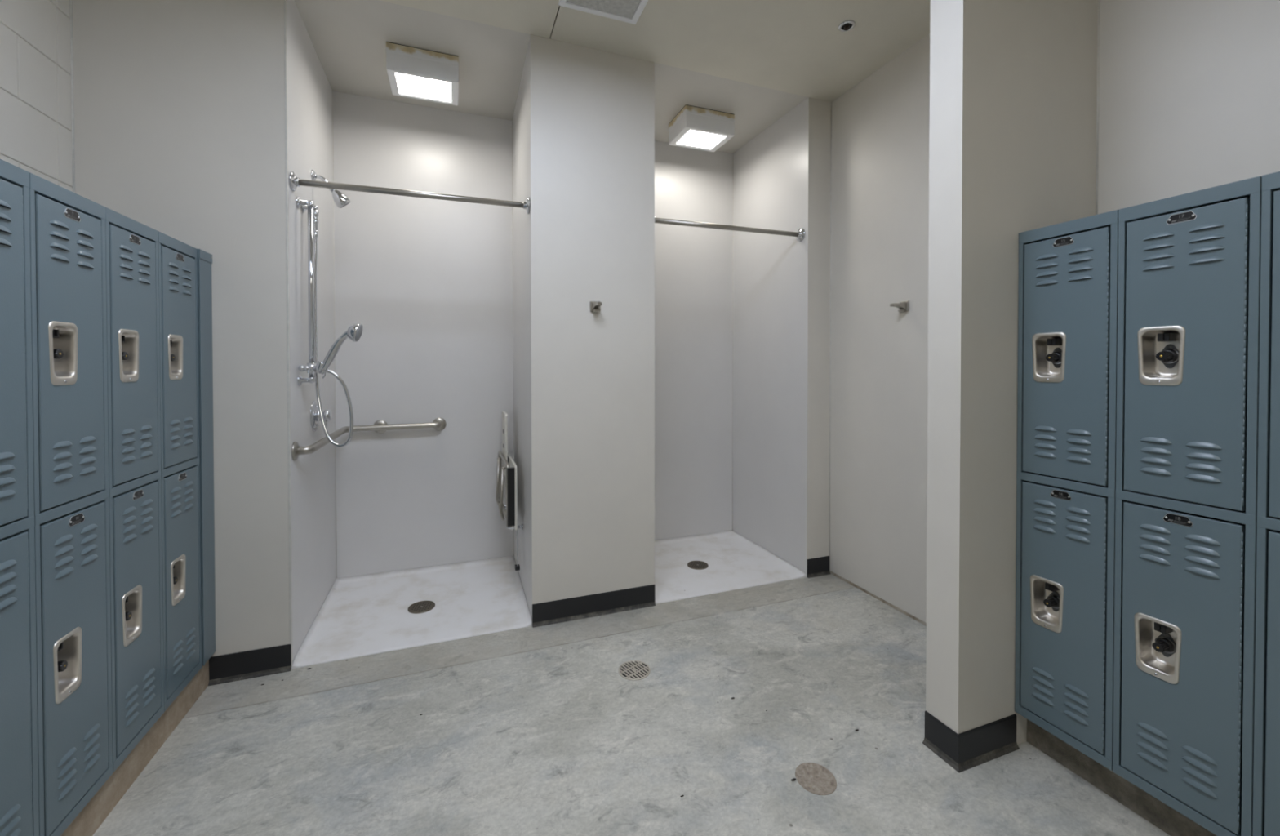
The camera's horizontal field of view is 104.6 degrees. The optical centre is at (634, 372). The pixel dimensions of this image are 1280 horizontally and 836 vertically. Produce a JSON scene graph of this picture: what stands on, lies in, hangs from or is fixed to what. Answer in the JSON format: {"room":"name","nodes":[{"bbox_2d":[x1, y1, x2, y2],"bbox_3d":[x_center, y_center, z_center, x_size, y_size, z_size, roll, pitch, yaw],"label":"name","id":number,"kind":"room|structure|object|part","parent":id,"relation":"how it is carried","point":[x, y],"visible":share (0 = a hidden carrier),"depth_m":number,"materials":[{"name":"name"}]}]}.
{"room":"changing room","nodes":[
{"label":"changing room","id":0,"kind":"room"},
{"bbox_2d":[0,0,72,191],"bbox_3d":[-1.387,-0.161,-0.183,0.120,2.845,4.209,0,1,-20],"label":"wall","id":1,"kind":"structure","parent":0,"point":[36,113],"depth_m":1.65,"materials":[{"name":"paint"}]},
{"bbox_2d":[72,0,336,661],"bbox_3d":[-1.938,-0.165,2.324,0.762,2.895,0.879,0,1,-20],"label":"wall","id":2,"kind":"structure","parent":0,"point":[180,104],"depth_m":1.99,"materials":[{"name":"paint"}]},
{"bbox_2d":[69,0,75,192],"bbox_3d":[-2.052,-1.029,1.803,0.009,1.155,0.009,0,1,-20],"label":"trim","id":3,"kind":"structure","parent":2,"relation":"attached to","point":[71,1],"depth_m":1.80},
{"bbox_2d":[208,644,291,685],"bbox_3d":[-1.556,1.182,2.003,0.277,0.106,0.015,0,1,-20],"label":"baseboard","id":4,"kind":"structure","parent":2,"relation":"attached to","point":[228,668],"depth_m":2.00,"materials":[{"name":"black rubber"}]},
{"bbox_2d":[283,0,293,669],"bbox_3d":[-1.433,-0.187,2.045,0.008,2.845,0.014,0,1,-20],"label":"trim","id":5,"kind":"structure","parent":2,"relation":"attached to","point":[285,1],"depth_m":2.04,"materials":[{"name":"grey plastic"}]},
{"bbox_2d":[295,196,325,386],"bbox_3d":[-1.425,-0.355,2.183,0.122,0.830,0.054,0,1,-6],"label":"slide bar","id":6,"kind":"object","parent":2,"relation":"attached to","point":[312,367],"visible":1,"depth_m":2.18,"materials":[{"name":"silver metal"}]},
{"bbox_3d":[-1.450,-0.746,2.180,0.063,0.048,0.048,0,1,-20],"label":"post","id":7,"kind":"part","parent":6,"relation":"part of","materials":[{"name":"silver metal"}]},
{"bbox_3d":[-1.450,0.036,2.190,0.063,0.048,0.048,0,1,-20],"label":"post","id":8,"kind":"part","parent":6,"relation":"part of","materials":[{"name":"silver metal"}]},
{"bbox_2d":[301,204,319,231],"bbox_3d":[-1.481,-0.712,2.262,0.063,0.132,0.052,0,1,-20],"label":"bracket","id":9,"kind":"object","parent":6,"relation":"attached to","point":[316,214],"visible":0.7,"depth_m":2.26,"materials":[{"name":"silver metal"}]},
{"bbox_2d":[313,230,362,447],"bbox_3d":[-1.350,-0.158,2.219,0.263,0.991,0.105,0,1,7],"label":"shower","id":10,"kind":"object","parent":6,"relation":"attached to","point":[354,331],"visible":0.93,"depth_m":2.22,"materials":[{"name":"silver metal"}]},
{"bbox_3d":[-1.325,-0.092,2.196,0.141,0.203,0.034,0,1,-13],"label":"handle","id":11,"kind":"part","parent":10,"relation":"part of","materials":[{"name":"silver metal"}]},
{"bbox_2d":[310,400,331,431],"bbox_3d":[-1.538,0.214,2.436,0.070,0.149,0.149,0,1,-20],"label":"shower valve","id":12,"kind":"object","parent":2,"relation":"attached to","point":[314,413],"visible":0.76,"depth_m":2.41,"materials":[{"name":"silver metal"}]},
{"bbox_3d":[-1.531,0.234,2.439,0.057,0.099,0.060,0,1,-20],"label":"lever","id":13,"kind":"part","parent":12,"relation":"part of","materials":[{"name":"silver metal"}]},
{"bbox_2d":[311,169,351,208],"bbox_3d":[-1.506,-0.905,2.453,0.167,0.169,0.070,0,1,-32],"label":"shower","id":14,"kind":"object","parent":2,"relation":"attached to","point":[340,199],"visible":0.82,"depth_m":2.44,"materials":[{"name":"silver metal"}]},
{"bbox_3d":[-1.530,-0.936,2.433,0.081,0.064,0.017,0,1,-20],"label":"arm","id":15,"kind":"part","parent":14,"relation":"part of","materials":[{"name":"silver metal"}]},
{"bbox_2d":[291,417,446,460],"bbox_3d":[-1.494,0.328,2.619,0.427,0.083,1.037,0,1,13],"label":"grab bar","id":16,"kind":"object","parent":2,"relation":"attached to","point":[438,424],"visible":0.95,"depth_m":2.87,"materials":[{"name":"silver metal"}]},
{"bbox_2d":[288,171,529,213],"bbox_3d":[-0.987,-0.814,2.265,0.989,0.088,0.082,0,1,-20],"label":"curtain rod","id":17,"kind":"object","parent":2,"relation":"attached to","point":[295,182],"visible":1,"depth_m":2.23,"materials":[{"name":"silver metal"}]},
{"bbox_2d":[333,91,733,577],"bbox_3d":[-0.747,-0.177,3.276,3.651,2.895,0.205,0,1,-20],"label":"wall","id":18,"kind":"structure","parent":0,"point":[428,282],"depth_m":3.09,"materials":[{"name":"paint"}]},
{"bbox_2d":[332,90,337,577],"bbox_3d":[-1.739,-0.206,2.864,0.006,2.825,0.006,0,1,-20],"label":"trim","id":19,"kind":"structure","parent":18,"relation":"attached to","point":[332,91],"depth_m":2.86,"materials":[{"name":"grey plastic"}]},
{"bbox_2d":[511,120,514,555],"bbox_3d":[-0.789,-0.211,3.210,0.006,2.825,0.006,0,1,-20],"label":"trim","id":20,"kind":"structure","parent":18,"relation":"attached to","point":[512,121],"depth_m":3.21,"materials":[{"name":"grey plastic"}]},
{"bbox_2d":[732,287,733,529],"bbox_3d":[0.735,-0.218,3.707,0.006,2.825,0.006,0,1,-20],"label":"trim","id":21,"kind":"structure","parent":18,"relation":"attached to","point":[732,287],"depth_m":3.71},
{"bbox_2d":[294,0,930,153],"bbox_3d":[0.113,-1.627,0.894,3.651,0.060,5.238,0,1,-20],"label":"ceiling","id":22,"kind":"structure","parent":0,"point":[793,46],"depth_m":2.43,"materials":[{"name":"paint"}]},
{"bbox_2d":[386,41,458,105],"bbox_3d":[-1.099,-1.549,2.587,0.335,0.134,0.250,0,1,-20],"label":"ceiling light","id":23,"kind":"object","parent":22,"relation":"attached to","point":[415,73],"visible":1,"depth_m":2.50,"materials":[{"name":"white plastic"}]},
{"bbox_2d":[395,72,451,102],"bbox_3d":[-1.098,-1.490,2.586,0.260,0.008,0.202,0,1,-20],"label":"diffuser","id":24,"kind":"object","parent":23,"relation":"attached to","point":[407,84],"depth_m":2.58,"materials":[{"name":"white plastic"}]},
{"bbox_2d":[558,0,648,24],"bbox_3d":[-0.104,-1.607,2.056,0.360,0.008,0.360,0,1,-20],"label":"ceiling panel","id":25,"kind":"object","parent":22,"relation":"attached to","point":[625,11],"visible":1,"depth_m":2.18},
{"bbox_2d":[668,104,734,151],"bbox_3d":[0.424,-1.558,3.179,0.342,0.134,0.263,0,1,-20],"label":"ceiling light","id":26,"kind":"object","parent":22,"relation":"attached to","point":[695,127],"visible":1,"depth_m":3.09,"materials":[{"name":"white plastic"}]},
{"bbox_2d":[676,129,725,148],"bbox_3d":[0.425,-1.498,3.178,0.257,0.008,0.202,0,1,-20],"label":"diffuser","id":27,"kind":"object","parent":26,"relation":"attached to","point":[694,139],"depth_m":3.17,"materials":[{"name":"white plastic"}]},
{"bbox_2d":[838,20,855,31],"bbox_3d":[0.987,-1.607,2.305,0.074,0.015,0.074,0,1,-20],"label":"sprinkler","id":28,"kind":"object","parent":22,"relation":"attached to","point":[847,25],"visible":1,"depth_m":2.30,"materials":[{"name":"silver metal"}]},
{"bbox_2d":[92,573,1169,835],"bbox_3d":[0.115,1.308,0.929,3.651,0.120,5.238,0,1,-20],"label":"floor","id":29,"kind":"structure","parent":0,"point":[539,731],"depth_m":1.65,"materials":[{"name":"concrete"}]},
{"bbox_2d":[60,659,208,835],"bbox_3d":[-1.559,1.196,1.047,0.386,0.142,1.809,0,1,-20],"label":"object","id":30,"kind":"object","parent":29,"relation":"on","point":[100,806],"depth_m":1.51,"materials":[{"name":"beige wood"}]},
{"bbox_2d":[0,159,39,835],"bbox_3d":[-1.508,0.337,0.941,0.406,1.576,0.258,0,1,-20],"label":"locker","id":31,"kind":"object","parent":30,"relation":"on","point":[19,762],"visible":1,"depth_m":1.08,"materials":[{"name":"metal"}]},
{"bbox_3d":[-1.329,-0.043,1.001,0.024,0.733,0.219,0,1,-20],"label":"door","id":32,"kind":"part","parent":31,"relation":"part of","materials":[{"name":"metal"}]},
{"bbox_3d":[-1.328,0.725,1.010,0.024,0.733,0.219,0,1,-20],"label":"door","id":33,"kind":"part","parent":31,"relation":"part of","materials":[{"name":"metal"}]},
{"bbox_2d":[29,172,112,835],"bbox_3d":[-1.597,0.334,1.185,0.406,1.576,0.258,0,1,-20],"label":"locker","id":34,"kind":"object","parent":30,"relation":"on","point":[68,260],"visible":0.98,"depth_m":1.23,"materials":[{"name":"metal"}]},
{"bbox_2d":[48,320,77,385],"bbox_3d":[-1.419,-0.046,1.205,0.053,0.155,0.094,0,1,-20],"label":"handle","id":35,"kind":"object","parent":34,"relation":"on","point":[62,335],"depth_m":1.23,"materials":[{"name":"silver metal"}]},
{"bbox_2d":[53,626,82,703],"bbox_3d":[-1.419,0.722,1.214,0.053,0.155,0.094,0,1,-20],"label":"handle","id":36,"kind":"object","parent":34,"relation":"on","point":[68,644],"depth_m":1.24,"materials":[{"name":"silver metal"}]},
{"bbox_3d":[-1.418,-0.045,1.244,0.024,0.733,0.219,0,1,-20],"label":"door","id":37,"kind":"part","parent":34,"relation":"part of","materials":[{"name":"metal"}]},
{"bbox_3d":[-1.411,-0.396,1.243,0.003,0.024,0.056,0,1,-20],"label":"number plate","id":38,"kind":"part","parent":34,"relation":"part of","materials":[{"name":"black metal"}]},
{"bbox_3d":[-1.417,0.723,1.253,0.024,0.733,0.219,0,1,-20],"label":"door","id":39,"kind":"part","parent":34,"relation":"part of","materials":[{"name":"metal"}]},
{"bbox_3d":[-1.411,0.372,1.252,0.003,0.024,0.056,0,1,-20],"label":"number plate","id":40,"kind":"part","parent":34,"relation":"part of","materials":[{"name":"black metal"}]},
{"bbox_2d":[105,207,164,773],"bbox_3d":[-1.686,0.332,1.428,0.406,1.576,0.258,0,1,-20],"label":"locker","id":41,"kind":"object","parent":30,"relation":"on","point":[131,246],"visible":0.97,"depth_m":1.48,"materials":[{"name":"metal"}]},
{"bbox_2d":[118,328,138,382],"bbox_3d":[-1.508,-0.048,1.448,0.053,0.155,0.094,0,1,-20],"label":"handle","id":42,"kind":"object","parent":41,"relation":"on","point":[128,339],"depth_m":1.48,"materials":[{"name":"silver metal"}]},
{"bbox_2d":[121,584,142,646],"bbox_3d":[-1.508,0.720,1.457,0.053,0.155,0.094,0,1,-20],"label":"handle","id":43,"kind":"object","parent":41,"relation":"on","point":[131,597],"depth_m":1.49,"materials":[{"name":"silver metal"}]},
{"bbox_3d":[-1.506,-0.048,1.488,0.024,0.733,0.219,0,1,-20],"label":"door","id":44,"kind":"part","parent":41,"relation":"part of","materials":[{"name":"metal"}]},
{"bbox_3d":[-1.500,-0.399,1.486,0.003,0.024,0.056,0,1,-20],"label":"number plate","id":45,"kind":"part","parent":41,"relation":"part of","materials":[{"name":"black metal"}]},
{"bbox_3d":[-1.506,0.720,1.497,0.024,0.733,0.219,0,1,-20],"label":"door","id":46,"kind":"part","parent":41,"relation":"part of","materials":[{"name":"metal"}]},
{"bbox_3d":[-1.499,0.369,1.495,0.003,0.024,0.056,0,1,-20],"label":"number plate","id":47,"kind":"part","parent":41,"relation":"part of","materials":[{"name":"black metal"}]},
{"bbox_2d":[158,231,201,711],"bbox_3d":[-1.774,0.329,1.671,0.406,1.576,0.258,0,1,-20],"label":"locker","id":48,"kind":"object","parent":30,"relation":"on","point":[177,260],"visible":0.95,"depth_m":1.73,"materials":[{"name":"metal"}]},
{"bbox_2d":[168,333,182,379],"bbox_3d":[-1.597,-0.051,1.692,0.053,0.155,0.094,0,1,-20],"label":"handle","id":49,"kind":"object","parent":48,"relation":"on","point":[175,340],"depth_m":1.72,"materials":[{"name":"silver metal"}]},
{"bbox_2d":[170,554,185,605],"bbox_3d":[-1.596,0.717,1.701,0.053,0.155,0.094,0,1,-20],"label":"handle","id":50,"kind":"object","parent":48,"relation":"on","point":[178,561],"depth_m":1.73,"materials":[{"name":"silver metal"}]},
{"bbox_3d":[-1.595,-0.051,1.731,0.024,0.733,0.219,0,1,-20],"label":"door","id":51,"kind":"part","parent":48,"relation":"part of","materials":[{"name":"metal"}]},
{"bbox_3d":[-1.589,-0.402,1.729,0.003,0.024,0.056,0,1,-20],"label":"number plate","id":52,"kind":"part","parent":48,"relation":"part of","materials":[{"name":"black metal"}]},
{"bbox_3d":[-1.594,0.717,1.740,0.024,0.733,0.219,0,1,-20],"label":"door","id":53,"kind":"part","parent":48,"relation":"part of","materials":[{"name":"metal"}]},
{"bbox_3d":[-1.588,0.366,1.739,0.003,0.024,0.056,0,1,-20],"label":"number plate","id":54,"kind":"part","parent":48,"relation":"part of","materials":[{"name":"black metal"}]},
{"bbox_2d":[197,248,215,666],"bbox_3d":[-1.790,0.324,1.859,0.309,1.573,0.102,0,1,-20],"label":"filler panel","id":55,"kind":"object","parent":48,"relation":"attached to","point":[204,259],"visible":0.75,"depth_m":1.90,"materials":[{"name":"metal"}]},
{"bbox_2d":[292,555,532,669],"bbox_3d":[-1.112,1.237,2.641,1.009,0.072,0.878,0,1,-20],"label":"shower pan","id":56,"kind":"object","parent":29,"relation":"on","point":[361,615],"visible":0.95,"depth_m":2.55,"materials":[{"name":"white plastic"}]},
{"bbox_2d":[407,600,435,613],"bbox_3d":[-1.113,1.225,2.583,0.132,0.006,0.132,-1,1,-37],"label":"shower drain","id":57,"kind":"object","parent":56,"relation":"on","point":[421,606],"visible":1,"depth_m":2.58,"materials":[{"name":"grey metal"}]},
{"bbox_2d":[512,34,654,622],"bbox_3d":[-0.348,-0.173,2.903,0.641,2.895,0.879,0,1,-20],"label":"wall pier","id":58,"kind":"object","parent":29,"relation":"on","point":[584,117],"visible":0.82,"depth_m":2.49,"materials":[{"name":"paint"}]},
{"bbox_2d":[495,411,523,570],"bbox_3d":[-0.746,0.665,2.906,0.121,0.830,0.523,0,1,-20],"label":"shower seat","id":59,"kind":"object","parent":58,"relation":"attached to","point":[508,468],"visible":1,"depth_m":2.75,"materials":[{"name":"silver plastic"}]},
{"bbox_3d":[-0.782,0.675,2.884,0.038,0.313,0.277,0,1,-20],"label":"swing leg","id":60,"kind":"part","parent":59,"relation":"part of","materials":[{"name":"silver metal"}]},
{"bbox_3d":[-0.766,0.661,2.887,0.021,0.338,0.466,0,1,-21],"label":"tube frame","id":61,"kind":"part","parent":59,"relation":"part of","materials":[{"name":"silver metal"}]},
{"bbox_3d":[-0.668,0.671,2.669,0.038,0.312,0.023,0,1,-20],"label":"edge trim","id":62,"kind":"part","parent":59,"relation":"part of","materials":[{"name":"black plastic"}]},
{"bbox_2d":[532,584,655,627],"bbox_3d":[-0.194,1.175,2.499,0.641,0.106,0.015,0,1,-20],"label":"baseboard","id":63,"kind":"object","parent":58,"relation":"attached to","point":[566,610],"visible":1,"depth_m":2.49,"materials":[{"name":"black rubber"}]},
{"bbox_2d":[590,301,601,312],"bbox_3d":[-0.186,-0.327,2.446,0.052,0.058,0.089,0,1,-20],"label":"robe hook","id":64,"kind":"object","parent":58,"relation":"attached to","point":[594,305],"visible":1,"depth_m":2.46,"materials":[{"name":"silver metal"}]},
{"bbox_2d":[618,660,650,680],"bbox_3d":[-0.002,1.233,2.048,0.132,0.006,0.132,-1,1,-40],"label":"floor drain","id":65,"kind":"object","parent":29,"relation":"on","point":[633,670],"visible":1,"depth_m":2.04,"materials":[{"name":"silver metal"}]},
{"bbox_2d":[654,529,806,604],"bbox_3d":[0.423,1.230,3.171,0.982,0.072,0.823,0,1,-20],"label":"shower pan","id":66,"kind":"object","parent":29,"relation":"on","point":[735,562],"visible":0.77,"depth_m":3.08,"materials":[{"name":"white plastic"}]},
{"bbox_2d":[687,560,708,569],"bbox_3d":[0.397,1.218,3.125,0.132,0.006,0.132,0,1,-9],"label":"shower drain","id":67,"kind":"object","parent":66,"relation":"on","point":[698,565],"visible":1,"depth_m":3.12,"materials":[{"name":"grey metal"}]},
{"bbox_2d":[795,762,836,795],"bbox_3d":[0.552,1.240,1.511,0.120,0.006,0.120,0,1,-20],"label":"cover","id":68,"kind":"object","parent":29,"relation":"on","point":[815,778],"visible":1,"depth_m":1.51,"materials":[{"name":"grey metal"}]},
{"bbox_2d":[733,97,831,573],"bbox_3d":[1.000,-0.180,3.394,0.285,2.895,0.879,0,1,-20],"label":"wall","id":69,"kind":"structure","parent":0,"point":[782,176],"depth_m":3.15,"materials":[{"name":"paint"}]},
{"bbox_2d":[654,217,804,241],"bbox_3d":[0.542,-0.824,2.822,0.979,0.088,0.082,0,1,-20],"label":"curtain rod","id":70,"kind":"object","parent":69,"relation":"attached to","point":[799,234],"visible":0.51,"depth_m":2.82,"materials":[{"name":"silver metal"}]},
{"bbox_2d":[806,555,831,577],"bbox_3d":[1.107,1.169,2.972,0.164,0.106,0.015,0,1,-20],"label":"baseboard","id":71,"kind":"structure","parent":69,"relation":"attached to","point":[817,566],"depth_m":2.97,"materials":[{"name":"black rubber"}]},
{"bbox_2d":[829,102,831,571],"bbox_3d":[1.184,-0.200,2.993,0.008,2.845,0.008,0,1,-20],"label":"trim","id":72,"kind":"structure","parent":69,"relation":"attached to","point":[831,102],"depth_m":2.99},
{"bbox_2d":[925,0,1097,744],"bbox_3d":[1.316,-0.160,1.704,0.690,2.895,0.113,0,1,-20],"label":"wall partition","id":73,"kind":"structure","parent":0,"point":[1013,83],"depth_m":1.59,"materials":[{"name":"paint"}]},
{"bbox_2d":[922,711,1019,772],"bbox_3d":[1.112,1.185,1.638,0.278,0.106,0.128,0,1,-20],"label":"baseboard","id":74,"kind":"structure","parent":73,"relation":"attached to","point":[963,751],"depth_m":1.59,"materials":[{"name":"black rubber"}]},
{"bbox_2d":[830,0,1279,626],"bbox_3d":[1.954,-0.153,1.034,0.108,2.895,4.209,0,1,-20],"label":"wall","id":75,"kind":"structure","parent":0,"point":[881,126],"depth_m":2.45,"materials":[{"name":"paint"}]},
{"bbox_2d":[889,300,909,312],"bbox_3d":[1.323,-0.329,2.482,0.089,0.058,0.052,0,1,-20],"label":"robe hook","id":76,"kind":"object","parent":75,"relation":"attached to","point":[903,306],"visible":1,"depth_m":2.47,"materials":[{"name":"silver metal"}]},
{"bbox_3d":[1.359,-0.332,2.495,0.012,0.052,0.052,0,1,-20],"label":"plate","id":77,"kind":"part","parent":76,"relation":"part of","materials":[{"name":"silver metal"}]},
{"bbox_2d":[1095,0,1099,214],"bbox_3d":[1.639,-1.031,1.752,0.008,1.155,0.008,0,1,-20],"label":"trim","id":78,"kind":"structure","parent":75,"relation":"attached to","point":[1098,37],"depth_m":1.75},
{"bbox_2d":[1026,719,1216,835],"bbox_3d":[1.648,1.194,1.251,0.349,0.136,0.996,0,1,-20],"label":"locker base","id":79,"kind":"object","parent":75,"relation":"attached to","point":[1164,817],"depth_m":1.44,"materials":[{"name":"wood"}]},
{"bbox_2d":[1014,209,1118,770],"bbox_3d":[1.482,0.333,1.572,0.406,1.576,0.258,0,1,-20],"label":"locker","id":80,"kind":"object","parent":79,"relation":"on","point":[1068,286],"visible":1,"depth_m":1.49,"materials":[{"name":"metal"}]},
{"bbox_2d":[1030,574,1063,632],"bbox_3d":[1.304,0.722,1.552,0.053,0.155,0.094,0,1,-20],"label":"handle","id":81,"kind":"object","parent":80,"relation":"on","point":[1046,591],"depth_m":1.56,"materials":[{"name":"silver metal"}]},
{"bbox_2d":[1031,332,1066,382],"bbox_3d":[1.304,-0.046,1.543,0.053,0.155,0.094,0,1,-20],"label":"handle","id":82,"kind":"object","parent":80,"relation":"on","point":[1048,348],"depth_m":1.56,"materials":[{"name":"silver metal"}]},
{"bbox_3d":[1.296,0.373,1.506,0.003,0.024,0.056,0,1,-20],"label":"number plate","id":83,"kind":"part","parent":80,"relation":"part of","materials":[{"name":"black metal"}]},
{"bbox_3d":[1.295,-0.395,1.497,0.003,0.024,0.056,0,1,-20],"label":"number plate","id":84,"kind":"part","parent":80,"relation":"part of","materials":[{"name":"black metal"}]},
{"bbox_3d":[1.303,0.723,1.513,0.024,0.733,0.219,0,1,-20],"label":"door","id":85,"kind":"part","parent":80,"relation":"part of","materials":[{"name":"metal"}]},
{"bbox_3d":[1.302,-0.045,1.504,0.024,0.733,0.219,0,1,-20],"label":"door","id":86,"kind":"part","parent":80,"relation":"part of","materials":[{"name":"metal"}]},
{"bbox_2d":[1112,176,1262,835],"bbox_3d":[1.571,0.336,1.329,0.406,1.576,0.258,0,1,-20],"label":"locker","id":87,"kind":"object","parent":79,"relation":"on","point":[1188,289],"visible":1,"depth_m":1.24,"materials":[{"name":"metal"}]},
{"bbox_2d":[1133,612,1182,684],"bbox_3d":[1.393,0.725,1.308,0.053,0.155,0.094,0,1,-20],"label":"handle","id":88,"kind":"object","parent":87,"relation":"on","point":[1157,637],"depth_m":1.31,"materials":[{"name":"silver metal"}]},
{"bbox_2d":[1137,325,1185,386],"bbox_3d":[1.393,-0.043,1.299,0.053,0.155,0.094,0,1,-20],"label":"handle","id":89,"kind":"object","parent":87,"relation":"on","point":[1161,349],"depth_m":1.31,"materials":[{"name":"silver metal"}]},
{"bbox_3d":[1.385,0.376,1.262,0.003,0.024,0.056,0,1,-20],"label":"number plate","id":90,"kind":"part","parent":87,"relation":"part of","materials":[{"name":"black metal"}]},
{"bbox_3d":[1.384,-0.392,1.253,0.003,0.024,0.056,0,1,-20],"label":"number plate","id":91,"kind":"part","parent":87,"relation":"part of","materials":[{"name":"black metal"}]},
{"bbox_3d":[1.391,0.726,1.269,0.024,0.733,0.219,0,1,-20],"label":"door","id":92,"kind":"part","parent":87,"relation":"part of","materials":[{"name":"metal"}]},
{"bbox_3d":[1.391,-0.042,1.260,0.024,0.733,0.219,0,1,-20],"label":"door","id":93,"kind":"part","parent":87,"relation":"part of","materials":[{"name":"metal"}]},
{"bbox_2d":[1252,171,1279,835],"bbox_3d":[1.659,0.339,1.085,0.406,1.576,0.258,0,1,-20],"label":"locker","id":94,"kind":"object","parent":79,"relation":"on","point":[1266,767],"visible":1,"depth_m":1.12,"materials":[{"name":"metal"}]},
{"bbox_3d":[1.480,0.729,1.026,0.024,0.733,0.219,0,1,-20],"label":"door","id":95,"kind":"part","parent":94,"relation":"part of","materials":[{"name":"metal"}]},
{"bbox_3d":[1.479,-0.039,1.017,0.024,0.733,0.219,0,1,-20],"label":"door","id":96,"kind":"part","parent":94,"relation":"part of","materials":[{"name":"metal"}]}
]}

